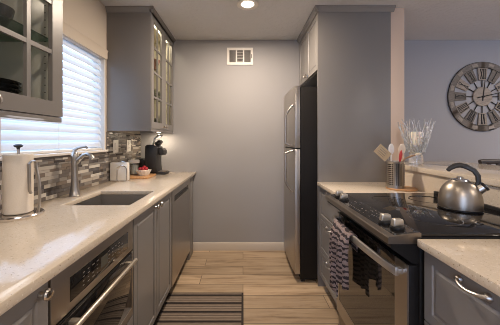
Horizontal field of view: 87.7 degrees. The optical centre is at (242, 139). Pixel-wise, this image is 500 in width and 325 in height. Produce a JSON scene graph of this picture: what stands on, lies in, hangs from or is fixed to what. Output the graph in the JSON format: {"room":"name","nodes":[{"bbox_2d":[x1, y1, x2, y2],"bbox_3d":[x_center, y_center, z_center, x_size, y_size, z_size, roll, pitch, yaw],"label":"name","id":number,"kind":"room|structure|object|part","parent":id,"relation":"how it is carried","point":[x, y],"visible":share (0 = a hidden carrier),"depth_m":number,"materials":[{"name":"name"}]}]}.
{"room":"kitchen","nodes":[
{"label":"kitchen","id":0,"kind":"room"},
{"bbox_2d":[40,0,139,157],"bbox_3d":[-1.270,0.058,0.215,0.140,2.448,5.630,0,0,0],"label":"wall","id":1,"kind":"structure","parent":0,"point":[88,17],"depth_m":2.06,"materials":[{"name":"beige paint"}]},
{"bbox_2d":[0,0,62,122],"bbox_3d":[-0.987,-0.584,0.984,0.422,1.012,0.368,0,0,0],"label":"upper cabinet","id":2,"kind":"object","parent":1,"relation":"attached to","point":[31,45],"visible":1,"depth_m":1.14,"materials":[{"name":"grey paint"}]},
{"bbox_2d":[0,2,14,27],"bbox_3d":[-0.970,-0.479,1.010,0.128,0.078,0.128,0,0,0],"label":"bowl","id":3,"kind":"object","parent":2,"relation":"on","point":[7,13],"visible":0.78,"depth_m":1.01,"materials":[{"name":"grey"}]},
{"bbox_3d":[-0.824,-0.090,0.984,0.020,0.024,0.368,0,0,0],"label":"light rail","id":4,"kind":"part","parent":2,"relation":"part of","materials":[{"name":"grey paint"}]},
{"bbox_3d":[-1.020,-0.133,1.045,0.200,0.020,0.200,0,0,0],"label":"plate","id":5,"kind":"object","parent":2,"relation":"in","visible":0},
{"bbox_3d":[-1.020,-0.149,1.045,0.200,0.020,0.200,0,0,0],"label":"plate","id":6,"kind":"object","parent":5,"relation":"on","visible":0},
{"bbox_3d":[-1.020,-0.165,1.045,0.200,0.020,0.200,0,0,0],"label":"plate","id":7,"kind":"object","parent":6,"relation":"on","visible":0},
{"bbox_3d":[-1.020,-0.182,1.045,0.200,0.020,0.200,0,0,0],"label":"plate","id":8,"kind":"object","parent":7,"relation":"on","visible":0},
{"bbox_2d":[0,86,21,93],"bbox_3d":[-1.020,-0.198,1.045,0.200,0.020,0.200,0,0,0],"label":"plate","id":9,"kind":"object","parent":8,"relation":"on","point":[3,88],"visible":0.45,"depth_m":1.04,"materials":[{"name":"grey ceramic"}]},
{"bbox_2d":[0,82,21,89],"bbox_3d":[-1.020,-0.214,1.045,0.200,0.020,0.200,0,0,0],"label":"plate","id":10,"kind":"object","parent":9,"relation":"on","point":[4,84],"visible":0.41,"depth_m":1.04,"materials":[{"name":"grey ceramic"}]},
{"bbox_2d":[0,78,21,85],"bbox_3d":[-1.020,-0.230,1.045,0.200,0.020,0.200,0,0,0],"label":"plate","id":11,"kind":"object","parent":10,"relation":"on","point":[5,80],"visible":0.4,"depth_m":1.04,"materials":[{"name":"grey ceramic"}]},
{"bbox_2d":[0,45,107,160],"bbox_3d":[-1.251,-0.323,1.712,0.158,0.850,1.105,0,0,0],"label":"window","id":12,"kind":"structure","parent":1,"relation":"in","point":[102,65],"depth_m":2.25,"materials":[{"name":"white paint"}]},
{"bbox_2d":[0,21,107,155],"bbox_3d":[-1.222,-0.347,1.708,0.087,0.861,1.137,0,0,0],"label":"window blind","id":13,"kind":"object","parent":12,"relation":"attached to","point":[73,132],"visible":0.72,"depth_m":1.87,"materials":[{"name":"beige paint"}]},
{"bbox_3d":[-1.212,-0.316,1.300,0.001,0.775,0.004,0,0,0],"label":"ladder cord","id":14,"kind":"part","parent":13,"relation":"part of","materials":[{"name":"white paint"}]},
{"bbox_3d":[-1.239,0.074,1.712,0.038,0.017,1.069,0,0,0],"label":"rail","id":15,"kind":"part","parent":13,"relation":"part of","materials":[{"name":"white paint"}]},
{"bbox_3d":[-1.226,0.093,1.712,0.107,0.018,1.099,0,0,0],"label":"sill","id":16,"kind":"part","parent":12,"relation":"part of","materials":[{"name":"white paint"}]},
{"bbox_2d":[0,132,140,211],"bbox_3d":[-1.195,0.148,1.664,0.010,0.437,2.728,0,0,0],"label":"tile backsplash","id":17,"kind":"structure","parent":1,"relation":"attached to","point":[55,171],"depth_m":1.93,"materials":[{"name":"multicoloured tile"}]},
{"bbox_2d":[113,140,117,152],"bbox_3d":[-1.185,0.059,2.425,0.009,0.120,0.100,0,0,0],"label":"wall plate","id":18,"kind":"object","parent":17,"relation":"attached to","point":[115,142],"visible":1,"depth_m":2.41,"materials":[{"name":"white plastic"}]},
{"bbox_2d":[127,140,130,151],"bbox_3d":[-1.185,0.059,2.700,0.009,0.120,0.090,0,0,0],"label":"wall plate","id":19,"kind":"object","parent":17,"relation":"attached to","point":[128,141],"visible":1,"depth_m":2.69,"materials":[{"name":"white plastic"}]},
{"bbox_2d":[105,6,175,132],"bbox_3d":[-0.987,-0.622,2.641,0.422,1.087,0.772,0,0,0],"label":"upper cabinet","id":20,"kind":"object","parent":1,"relation":"attached to","point":[139,97],"visible":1,"depth_m":2.29,"materials":[{"name":"grey paint"}]},
{"bbox_3d":[-1.004,-0.618,2.292,0.387,1.080,0.015,0,0,0],"label":"panel","id":21,"kind":"part","parent":20,"relation":"part of","materials":[{"name":"grey paint"}]},
{"bbox_3d":[-0.989,-1.143,2.641,0.418,0.045,0.772,0,0,0],"label":"crown molding","id":22,"kind":"part","parent":20,"relation":"part of","materials":[{"name":"grey paint"}]},
{"bbox_2d":[154,59,159,70],"bbox_3d":[-0.970,-0.815,2.830,0.150,0.100,0.150,0,0,0],"label":"bowl","id":23,"kind":"object","parent":20,"relation":"on","point":[154,59],"visible":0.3,"depth_m":2.80,"materials":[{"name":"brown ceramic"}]},
{"bbox_3d":[-0.820,-0.621,2.482,0.019,1.035,0.361,0,0,0],"label":"door","id":24,"kind":"part","parent":20,"relation":"part of","materials":[{"name":"grey paint"}]},
{"bbox_3d":[-0.823,-0.090,2.664,0.018,0.024,0.726,0,0,0],"label":"light rail","id":25,"kind":"part","parent":20,"relation":"part of","materials":[{"name":"grey paint"}]},
{"bbox_3d":[-0.820,-0.621,2.846,0.019,1.035,0.362,0,0,0],"label":"door","id":26,"kind":"part","parent":20,"relation":"part of","materials":[{"name":"grey paint"}]},
{"bbox_2d":[169,251,338,324],"bbox_3d":[1.900,1.312,0.265,6.600,0.060,5.730,0,0,0],"label":"floor","id":27,"kind":"structure","parent":0,"point":[273,294],"depth_m":2.29,"materials":[{"name":"brown wood"}]},
{"bbox_2d":[0,282,53,324],"bbox_3d":[-0.851,0.841,0.449,0.639,0.883,0.618,0,0,0],"label":"base cabinet","id":28,"kind":"object","parent":27,"relation":"on","point":[33,309],"visible":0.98,"depth_m":0.70,"materials":[{"name":"grey paint"}]},
{"bbox_3d":[-0.548,0.429,0.722,0.034,0.034,0.034,0,0,0],"label":"knob","id":29,"kind":"part","parent":28,"relation":"part of","materials":[{"name":"silver metal"}]},
{"bbox_2d":[48,220,137,324],"bbox_3d":[-0.810,0.842,1.050,0.580,0.881,0.572,0,0,0],"label":"oven","id":30,"kind":"object","parent":27,"relation":"on","point":[97,288],"visible":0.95,"depth_m":1.01,"materials":[{"name":"stainless steel"},{"name":"black glass"},{"name":"black enamel"}]},
{"bbox_3d":[-0.576,0.729,1.050,0.018,0.323,0.568,0,0,0],"label":"door","id":31,"kind":"part","parent":30,"relation":"part of","materials":[{"name":"silver metal"}]},
{"bbox_3d":[-0.566,0.711,1.044,0.004,0.279,0.548,0,0,0],"label":"door glass","id":32,"kind":"part","parent":30,"relation":"part of","materials":[{"name":"black glass"}]},
{"bbox_3d":[-0.565,0.489,1.062,0.003,0.081,0.427,0,0,0],"label":"display glass","id":33,"kind":"part","parent":30,"relation":"part of","materials":[{"name":"black glass"}]},
{"bbox_3d":[-0.542,0.592,1.050,0.044,0.019,0.472,0,0,0],"label":"handle","id":34,"kind":"part","parent":30,"relation":"part of","materials":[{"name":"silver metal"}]},
{"bbox_3d":[-0.566,0.729,1.050,0.005,0.323,0.566,0,0,0],"label":"door trim","id":35,"kind":"part","parent":30,"relation":"part of","materials":[{"name":"silver metal"}]},
{"bbox_3d":[-0.575,1.028,1.050,0.019,0.264,0.566,0,0,0],"label":"panel","id":36,"kind":"part","parent":30,"relation":"part of","materials":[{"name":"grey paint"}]},
{"bbox_2d":[131,192,171,324],"bbox_3d":[-0.851,0.841,1.701,0.639,0.883,0.718,0,0,0],"label":"base cabinet","id":37,"kind":"object","parent":27,"relation":"on","point":[152,229],"visible":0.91,"depth_m":1.61,"materials":[{"name":"grey paint"}]},
{"bbox_2d":[0,172,195,315],"bbox_3d":[-0.872,0.382,1.562,0.654,0.030,2.925,0,0,0],"label":"countertop","id":38,"kind":"structure","parent":37,"relation":"on","point":[33,251],"depth_m":1.05,"materials":[{"name":"beige stone"}]},
{"bbox_2d":[0,144,44,222],"bbox_3d":[-1.082,0.194,1.252,0.202,0.347,0.202,0,0,0],"label":"paper towel holder","id":39,"kind":"object","parent":38,"relation":"on","point":[38,211],"visible":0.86,"depth_m":1.23,"materials":[{"name":"silver metal"}]},
{"bbox_2d":[2,153,33,214],"bbox_3d":[-1.082,0.207,1.252,0.116,0.280,0.116,0,0,0],"label":"paper towel roll","id":40,"kind":"object","parent":39,"relation":"on","point":[16,198],"visible":0.98,"depth_m":1.21,"materials":[{"name":"beige paper"}]},
{"bbox_3d":[-0.997,0.226,1.243,0.033,0.257,0.052,0,0,0],"label":"tension arm","id":41,"kind":"part","parent":39,"relation":"part of","materials":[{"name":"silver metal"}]},
{"bbox_2d":[68,146,94,196],"bbox_3d":[-1.052,0.202,1.700,0.167,0.330,0.070,0,0,0],"label":"faucet","id":42,"kind":"object","parent":38,"relation":"on","point":[75,158],"visible":1,"depth_m":1.69,"materials":[{"name":"grey metal"}]},
{"bbox_3d":[-1.067,0.062,1.700,0.107,0.050,0.015,0,0,0],"label":"lever","id":43,"kind":"part","parent":42,"relation":"part of","materials":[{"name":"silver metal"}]},
{"bbox_3d":[-1.037,0.121,1.700,0.138,0.082,0.031,0,0,0],"label":"spout","id":44,"kind":"part","parent":42,"relation":"part of","materials":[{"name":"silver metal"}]},
{"bbox_2d":[75,195,145,204],"bbox_3d":[-0.836,0.500,1.675,0.400,0.204,0.432,0,0,0],"label":"sink","id":45,"kind":"object","parent":38,"relation":"in","point":[100,199],"visible":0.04,"depth_m":1.89,"materials":[{"name":"silver metal"}]},
{"bbox_2d":[117,161,129,180],"bbox_3d":[-1.107,0.278,2.335,0.160,0.178,0.064,0,0,0],"label":"napkin holder","id":46,"kind":"object","parent":38,"relation":"on","point":[118,161],"visible":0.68,"depth_m":2.31,"materials":[{"name":"silver metal"}]},
{"bbox_2d":[110,162,128,180],"bbox_3d":[-1.107,0.281,2.335,0.159,0.160,0.044,0,0,0],"label":"napkin stack","id":47,"kind":"object","parent":46,"relation":"in","point":[113,165],"visible":1,"depth_m":2.31,"materials":[{"name":"white paper"}]},
{"bbox_2d":[134,158,144,167],"bbox_3d":[-1.133,0.284,2.890,0.105,0.165,0.120,0,0,0],"label":"storage box","id":48,"kind":"object","parent":38,"relation":"on","point":[142,160],"visible":0.36,"depth_m":2.83,"materials":[{"name":"black plastic"}]},
{"bbox_2d":[130,174,155,178],"bbox_3d":[-1.035,0.359,2.580,0.270,0.016,0.290,0,0,0],"label":"wooden board","id":49,"kind":"object","parent":38,"relation":"on","point":[132,176],"visible":0.65,"depth_m":2.50,"materials":[{"name":"brown wood"}]},
{"bbox_2d":[128,159,139,173],"bbox_3d":[-1.118,0.276,2.665,0.108,0.150,0.108,0,0,0],"label":"canister","id":50,"kind":"object","parent":49,"relation":"on","point":[133,167],"visible":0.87,"depth_m":2.63,"materials":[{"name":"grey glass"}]},
{"bbox_3d":[-1.118,0.218,2.665,0.108,0.035,0.108,0,0,0],"label":"lid","id":51,"kind":"part","parent":50,"relation":"part of","materials":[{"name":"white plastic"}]},
{"bbox_2d":[136,165,151,175],"bbox_3d":[-0.992,0.302,2.600,0.151,0.097,0.151,0,0,0],"label":"dish","id":52,"kind":"object","parent":49,"relation":"on","point":[142,171],"visible":0.99,"depth_m":2.56,"materials":[{"name":"white ceramic"}]},
{"bbox_2d":[145,135,169,174],"bbox_3d":[-0.928,0.155,2.830,0.215,0.423,0.190,0,0,0],"label":"coffee maker","id":53,"kind":"object","parent":38,"relation":"on","point":[153,152],"visible":0.95,"depth_m":2.75,"materials":[{"name":"black plastic"}]},
{"bbox_3d":[-0.928,-0.003,2.830,0.073,0.107,0.130,0,0,0],"label":"lever","id":54,"kind":"part","parent":53,"relation":"part of","materials":[{"name":"silver metal"}]},
{"bbox_3d":[-0.917,0.029,2.830,0.073,0.052,0.090,0,0,0],"label":"pod lid","id":55,"kind":"part","parent":53,"relation":"part of","materials":[{"name":"black plastic"}]},
{"bbox_3d":[-0.575,0.782,1.522,0.019,0.755,0.354,0,0,0],"label":"door","id":56,"kind":"part","parent":37,"relation":"part of","materials":[{"name":"grey paint"}]},
{"bbox_3d":[-0.575,0.782,1.879,0.019,0.755,0.352,0,0,0],"label":"door","id":57,"kind":"part","parent":37,"relation":"part of","materials":[{"name":"grey paint"}]},
{"bbox_2d":[169,179,189,291],"bbox_3d":[-0.848,0.842,2.421,0.565,0.881,0.687,0,0,0],"label":"dishwasher","id":58,"kind":"object","parent":27,"relation":"on","point":[181,194],"visible":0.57,"depth_m":2.35,"materials":[{"name":"silver metal"}]},
{"bbox_2d":[186,177,192,259],"bbox_3d":[-0.871,0.841,2.879,0.599,0.883,0.212,0,0,0],"label":"filler panel","id":59,"kind":"object","parent":27,"relation":"on","point":[191,178],"visible":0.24,"depth_m":2.88,"materials":[{"name":"grey paint"}]},
{"bbox_2d":[153,293,243,324],"bbox_3d":[-0.308,1.277,1.278,0.624,0.008,1.785,0,0,0],"label":"striped rug","id":60,"kind":"object","parent":27,"relation":"on","point":[177,308],"visible":0.97,"depth_m":1.95,"materials":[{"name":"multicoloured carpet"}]},
{"bbox_2d":[284,86,316,281],"bbox_3d":[0.821,0.398,2.660,0.878,1.768,0.650,0,0,0],"label":"refrigerator","id":61,"kind":"object","parent":27,"relation":"on","point":[300,103],"visible":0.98,"depth_m":2.33,"materials":[{"name":"silver metal"}]},
{"bbox_3d":[0.424,0.288,2.395,0.083,0.400,0.019,0,0,0],"label":"handle","id":62,"kind":"part","parent":61,"relation":"part of","materials":[{"name":"silver metal"}]},
{"bbox_3d":[0.424,-0.129,2.395,0.082,0.390,0.019,0,0,0],"label":"handle","id":63,"kind":"part","parent":61,"relation":"part of","materials":[{"name":"silver metal"}]},
{"bbox_3d":[0.485,0.644,2.660,0.058,1.125,0.650,0,0,0],"label":"door","id":64,"kind":"part","parent":61,"relation":"part of","materials":[{"name":"silver metal"}]},
{"bbox_3d":[0.485,-0.208,2.660,0.058,0.556,0.650,0,0,0],"label":"door","id":65,"kind":"part","parent":61,"relation":"part of","materials":[{"name":"silver metal"}]},
{"bbox_2d":[319,187,340,303],"bbox_3d":[0.954,0.841,2.004,0.633,0.883,0.532,0,0,0],"label":"base cabinet","id":66,"kind":"object","parent":27,"relation":"on","point":[327,211],"visible":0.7,"depth_m":2.10,"materials":[{"name":"grey paint"}]},
{"bbox_3d":[0.676,0.815,2.005,0.019,0.275,0.526,0,0,0],"label":"drawer","id":67,"kind":"part","parent":66,"relation":"part of","materials":[{"name":"grey paint"}]},
{"bbox_3d":[0.676,1.065,2.005,0.019,0.215,0.526,0,0,0],"label":"drawer","id":68,"kind":"part","parent":66,"relation":"part of","materials":[{"name":"grey paint"}]},
{"bbox_3d":[0.676,0.538,2.005,0.019,0.267,0.526,0,0,0],"label":"drawer","id":69,"kind":"part","parent":66,"relation":"part of","materials":[{"name":"grey paint"}]},
{"bbox_2d":[317,182,425,193],"bbox_3d":[0.966,0.382,2.005,0.637,0.030,0.539,0,0,0],"label":"countertop","id":70,"kind":"structure","parent":66,"relation":"on","point":[331,187],"depth_m":2.01,"materials":[{"name":"beige stone"}]},
{"bbox_2d":[386,186,417,191],"bbox_3d":[1.185,0.361,1.945,0.206,0.012,0.206,0,0,0],"label":"trivet","id":71,"kind":"object","parent":70,"relation":"on","point":[407,188],"visible":0.72,"depth_m":1.87,"materials":[{"name":"brown wood"}]},
{"bbox_2d":[386,160,404,188],"bbox_3d":[1.140,0.256,1.945,0.121,0.197,0.121,0,0,0],"label":"utensil holder","id":72,"kind":"object","parent":71,"relation":"on","point":[395,170],"visible":0.98,"depth_m":1.90,"materials":[{"name":"silver metal"}]},
{"bbox_2d":[374,144,390,160],"bbox_3d":[1.043,0.186,1.942,0.136,0.314,0.016,0,0,0],"label":"slotted turner","id":73,"kind":"object","parent":72,"relation":"in","point":[388,154],"visible":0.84,"depth_m":1.94,"materials":[{"name":"beige wood"}]},
{"bbox_2d":[388,144,393,160],"bbox_3d":[1.132,0.185,1.983,0.044,0.316,0.018,0,0,0],"label":"serving spoon","id":74,"kind":"object","parent":72,"relation":"in","point":[391,147],"visible":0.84,"depth_m":1.98,"materials":[{"name":"white plastic"}]},
{"bbox_2d":[398,144,405,159],"bbox_3d":[1.197,0.186,1.967,0.066,0.315,0.015,0,0,0],"label":"spatula","id":75,"kind":"object","parent":72,"relation":"in","point":[402,146],"visible":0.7,"depth_m":1.96,"materials":[{"name":"beige plastic"}]},
{"bbox_2d":[402,153,420,161],"bbox_3d":[1.233,0.217,1.915,0.150,0.248,0.021,0,0,0],"label":"wooden utensil","id":76,"kind":"object","parent":72,"relation":"in","point":[416,154],"visible":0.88,"depth_m":1.91,"materials":[{"name":"brown wood"}]},
{"bbox_2d":[297,5,395,285],"bbox_3d":[0.971,0.059,2.635,0.698,2.447,0.784,0,0,0],"label":"refrigerator surround","id":77,"kind":"object","parent":27,"relation":"on","point":[345,51],"visible":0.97,"depth_m":2.27,"materials":[{"name":"grey paint"}]},
{"bbox_3d":[0.665,-0.871,2.844,0.019,0.495,0.364,0,0,0],"label":"door","id":78,"kind":"part","parent":77,"relation":"part of","materials":[{"name":"grey paint"}]},
{"bbox_3d":[0.665,-0.871,2.478,0.019,0.495,0.366,0,0,0],"label":"door","id":79,"kind":"part","parent":77,"relation":"part of","materials":[{"name":"grey paint"}]},
{"bbox_3d":[0.972,-1.143,2.635,0.696,0.045,0.784,0,0,0],"label":"crown molding","id":80,"kind":"part","parent":77,"relation":"part of","materials":[{"name":"grey paint"}]},
{"bbox_2d":[325,190,499,324],"bbox_3d":[0.915,0.799,1.352,0.738,0.966,0.748,0,0,0],"label":"range","id":81,"kind":"object","parent":27,"relation":"on","point":[386,272],"visible":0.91,"depth_m":1.17,"materials":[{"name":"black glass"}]},
{"bbox_3d":[0.648,1.181,1.352,0.032,0.112,0.740,0,0,0],"label":"storage drawer","id":82,"kind":"part","parent":81,"relation":"part of","materials":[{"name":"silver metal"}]},
{"bbox_2d":[329,218,357,296],"bbox_3d":[0.558,0.686,1.479,0.087,0.403,0.285,0,0,3],"label":"hand towel","id":83,"kind":"object","parent":81,"relation":"hanging from","point":[339,241],"visible":0.95,"depth_m":1.41,"materials":[{"name":"multicoloured fabric"}]},
{"bbox_3d":[0.623,0.753,1.372,0.004,0.558,0.618,0,0,0],"label":"door glass","id":84,"kind":"part","parent":81,"relation":"part of","materials":[{"name":"grey glass"}]},
{"bbox_3d":[0.593,0.510,1.352,0.057,0.034,0.692,0,0,0],"label":"handle","id":85,"kind":"part","parent":81,"relation":"part of","materials":[{"name":"silver metal"}]},
{"bbox_3d":[0.623,0.795,1.352,0.006,0.643,0.740,0,0,0],"label":"door frame","id":86,"kind":"part","parent":81,"relation":"part of","materials":[{"name":"silver metal"}]},
{"bbox_3d":[0.609,0.371,1.352,0.125,0.042,0.748,0,0,0],"label":"control panel","id":87,"kind":"part","parent":81,"relation":"part of","materials":[{"name":"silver metal"}]},
{"bbox_3d":[0.623,0.356,1.352,0.096,0.014,0.724,0,0,0],"label":"touch glass","id":88,"kind":"part","parent":81,"relation":"part of","materials":[{"name":"black glass"}]},
{"bbox_3d":[0.644,0.795,1.352,0.040,0.643,0.740,0,0,0],"label":"oven door","id":89,"kind":"part","parent":81,"relation":"part of","materials":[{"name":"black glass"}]},
{"bbox_3d":[0.611,0.350,1.118,0.055,0.021,0.056,0,0,0],"label":"knob","id":90,"kind":"part","parent":81,"relation":"part of","materials":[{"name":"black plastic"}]},
{"bbox_3d":[0.619,0.349,1.045,0.055,0.021,0.056,0,0,0],"label":"knob","id":91,"kind":"part","parent":81,"relation":"part of","materials":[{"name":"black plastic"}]},
{"bbox_2d":[346,193,499,236],"bbox_3d":[0.967,0.358,1.352,0.590,0.015,0.744,0,0,0],"label":"cooktop","id":92,"kind":"object","parent":81,"relation":"in","point":[420,213],"depth_m":1.21,"materials":[{"name":"black glass"}]},
{"bbox_2d":[437,163,489,212],"bbox_3d":[1.108,0.233,1.325,0.191,0.236,0.185,0,0,0],"label":"kettle","id":93,"kind":"object","parent":81,"relation":"on","point":[458,194],"visible":1,"depth_m":1.27,"materials":[{"name":"silver metal"}]},
{"bbox_3d":[1.105,0.195,1.325,0.078,0.020,0.078,0,0,0],"label":"lid","id":94,"kind":"part","parent":93,"relation":"part of","materials":[{"name":"silver metal"}]},
{"bbox_3d":[1.111,0.182,1.316,0.147,0.135,0.038,0,0,19],"label":"handle","id":95,"kind":"part","parent":93,"relation":"part of","materials":[{"name":"grey plastic"}]},
{"bbox_3d":[1.159,0.253,1.287,0.079,0.078,0.054,0,0,40],"label":"spout","id":96,"kind":"part","parent":93,"relation":"part of","materials":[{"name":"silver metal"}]},
{"bbox_3d":[1.273,0.351,1.352,0.021,0.028,0.744,0,0,0],"label":"vent trim","id":97,"kind":"part","parent":81,"relation":"part of","materials":[{"name":"black metal"}]},
{"bbox_2d":[424,251,499,324],"bbox_3d":[0.954,0.841,0.629,0.633,0.883,0.658,0,0,0],"label":"base cabinet","id":98,"kind":"object","parent":27,"relation":"on","point":[451,297],"visible":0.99,"depth_m":0.82,"materials":[{"name":"grey paint"}]},
{"bbox_2d":[417,239,499,296],"bbox_3d":[0.966,0.382,0.534,0.637,0.030,0.868,0,0,0],"label":"countertop","id":99,"kind":"structure","parent":98,"relation":"on","point":[478,260],"depth_m":0.83,"materials":[{"name":"beige stone"}]},
{"bbox_3d":[0.652,0.427,0.752,0.030,0.022,0.119,0,0,0],"label":"handle","id":100,"kind":"part","parent":98,"relation":"part of","materials":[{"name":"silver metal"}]},
{"bbox_2d":[478,159,499,165],"bbox_3d":[2.290,0.723,2.471,0.469,1.118,0.458,0,0,0],"label":"dining chair","id":101,"kind":"object","parent":27,"relation":"on","point":[481,161],"visible":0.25,"depth_m":2.25,"materials":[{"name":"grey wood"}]},
{"bbox_2d":[99,0,499,39],"bbox_3d":[1.900,-1.196,0.265,6.600,0.060,5.730,0,0,0],"label":"ceiling","id":102,"kind":"structure","parent":0,"point":[185,19],"depth_m":2.45,"materials":[{"name":"grey paint"}]},
{"bbox_2d":[237,0,258,9],"bbox_3d":[0.040,-1.161,2.230,0.188,0.009,0.188,0,0,0],"label":"recessed light","id":103,"kind":"object","parent":102,"relation":"in","point":[248,4],"visible":1,"depth_m":2.23,"materials":[{"name":"white paint"}]},
{"bbox_2d":[140,40,499,241],"bbox_3d":[1.930,0.058,3.080,6.540,2.448,0.100,0,0,0],"label":"wall","id":104,"kind":"structure","parent":0,"point":[228,120],"depth_m":3.03,"materials":[{"name":"grey paint"}]},
{"bbox_2d":[193,242,284,250],"bbox_3d":[-0.040,1.237,3.022,1.320,0.090,0.016,0,0,0],"label":"baseboard","id":105,"kind":"structure","parent":104,"relation":"attached to","point":[197,246],"depth_m":3.01,"materials":[{"name":"beige paint"}]},
{"bbox_2d":[227,48,252,64],"bbox_3d":[-0.035,-0.973,3.019,0.303,0.198,0.019,0,0,0],"label":"air vent","id":106,"kind":"object","parent":104,"relation":"in","point":[235,56],"visible":1,"depth_m":3.02,"materials":[{"name":"white metal"}]},
{"bbox_2d":[447,62,499,131],"bbox_3d":[2.777,-0.503,3.014,0.810,0.810,0.029,0,0,0],"label":"wall clock","id":107,"kind":"object","parent":104,"relation":"attached to","point":[482,96],"visible":1,"depth_m":3.01,"materials":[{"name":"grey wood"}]},
{"bbox_3d":[2.516,-0.503,3.018,0.142,0.112,0.016,0,0,0],"label":"numeral plate","id":108,"kind":"part","parent":107,"relation":"part of","materials":[{"name":"brown wood"}]},
{"bbox_3d":[2.547,-0.640,3.018,0.169,0.152,0.016,0,0,0],"label":"numeral plate","id":109,"kind":"part","parent":107,"relation":"part of","materials":[{"name":"brown wood"}]},
{"bbox_3d":[2.547,-0.366,3.018,0.169,0.152,0.016,0,0,0],"label":"numeral plate","id":110,"kind":"part","parent":107,"relation":"part of","materials":[{"name":"brown wood"}]},
{"bbox_3d":[2.640,-0.273,3.018,0.153,0.169,0.016,0,0,0],"label":"numeral plate","id":111,"kind":"part","parent":107,"relation":"part of","materials":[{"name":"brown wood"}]},
{"bbox_3d":[2.640,-0.733,3.018,0.153,0.169,0.016,0,0,0],"label":"numeral plate","id":112,"kind":"part","parent":107,"relation":"part of","materials":[{"name":"brown wood"}]},
{"bbox_3d":[2.777,-0.242,3.018,0.112,0.142,0.016,0,0,0],"label":"numeral plate","id":113,"kind":"part","parent":107,"relation":"part of","materials":[{"name":"brown wood"}]},
{"bbox_3d":[2.777,-0.764,3.018,0.112,0.142,0.016,0,0,0],"label":"numeral plate","id":114,"kind":"part","parent":107,"relation":"part of","materials":[{"name":"brown wood"}]},
{"bbox_3d":[2.914,-0.273,3.018,0.153,0.169,0.016,0,0,0],"label":"numeral plate","id":115,"kind":"part","parent":107,"relation":"part of","materials":[{"name":"brown wood"}]},
{"bbox_3d":[2.914,-0.733,3.018,0.153,0.169,0.016,0,0,0],"label":"numeral plate","id":116,"kind":"part","parent":107,"relation":"part of","materials":[{"name":"brown wood"}]},
{"bbox_2d":[391,8,403,160],"bbox_3d":[1.362,0.058,2.663,0.128,2.448,0.735,0,0,0],"label":"wall","id":117,"kind":"structure","parent":0,"point":[397,17],"depth_m":2.29,"materials":[{"name":"beige paint"}]},
{"bbox_3d":[1.359,0.758,1.197,0.122,1.048,2.195,0,0,0],"label":"wall","id":118,"kind":"structure","parent":0,"visible":0},
{"bbox_2d":[405,161,499,186],"bbox_3d":[1.617,0.215,1.250,0.705,0.036,2.300,0,0,0],"label":"bar","id":119,"kind":"object","parent":118,"relation":"on","point":[490,174],"visible":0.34,"depth_m":1.74,"materials":[{"name":"beige stone"}]},
{"bbox_2d":[398,118,435,164],"bbox_3d":[1.384,0.013,2.077,0.258,0.366,0.254,0,0,0],"label":"glass vase","id":120,"kind":"object","parent":119,"relation":"on","point":[421,147],"visible":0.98,"depth_m":2.03,"materials":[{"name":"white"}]},
{"bbox_2d":[411,132,421,144],"bbox_3d":[1.385,0.016,2.080,0.074,0.176,0.074,0,0,0],"label":"pillar candle","id":121,"kind":"object","parent":120,"relation":"in","point":[419,133],"visible":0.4,"depth_m":2.05,"materials":[{"name":"beige wax"}]},
{"bbox_2d":[405,170,499,207],"bbox_3d":[1.291,0.300,1.187,0.013,0.132,2.173,0,0,0],"label":"backsplash","id":122,"kind":"structure","parent":118,"relation":"attached to","point":[428,183],"depth_m":1.76,"materials":[{"name":"beige stone"}]}
]}

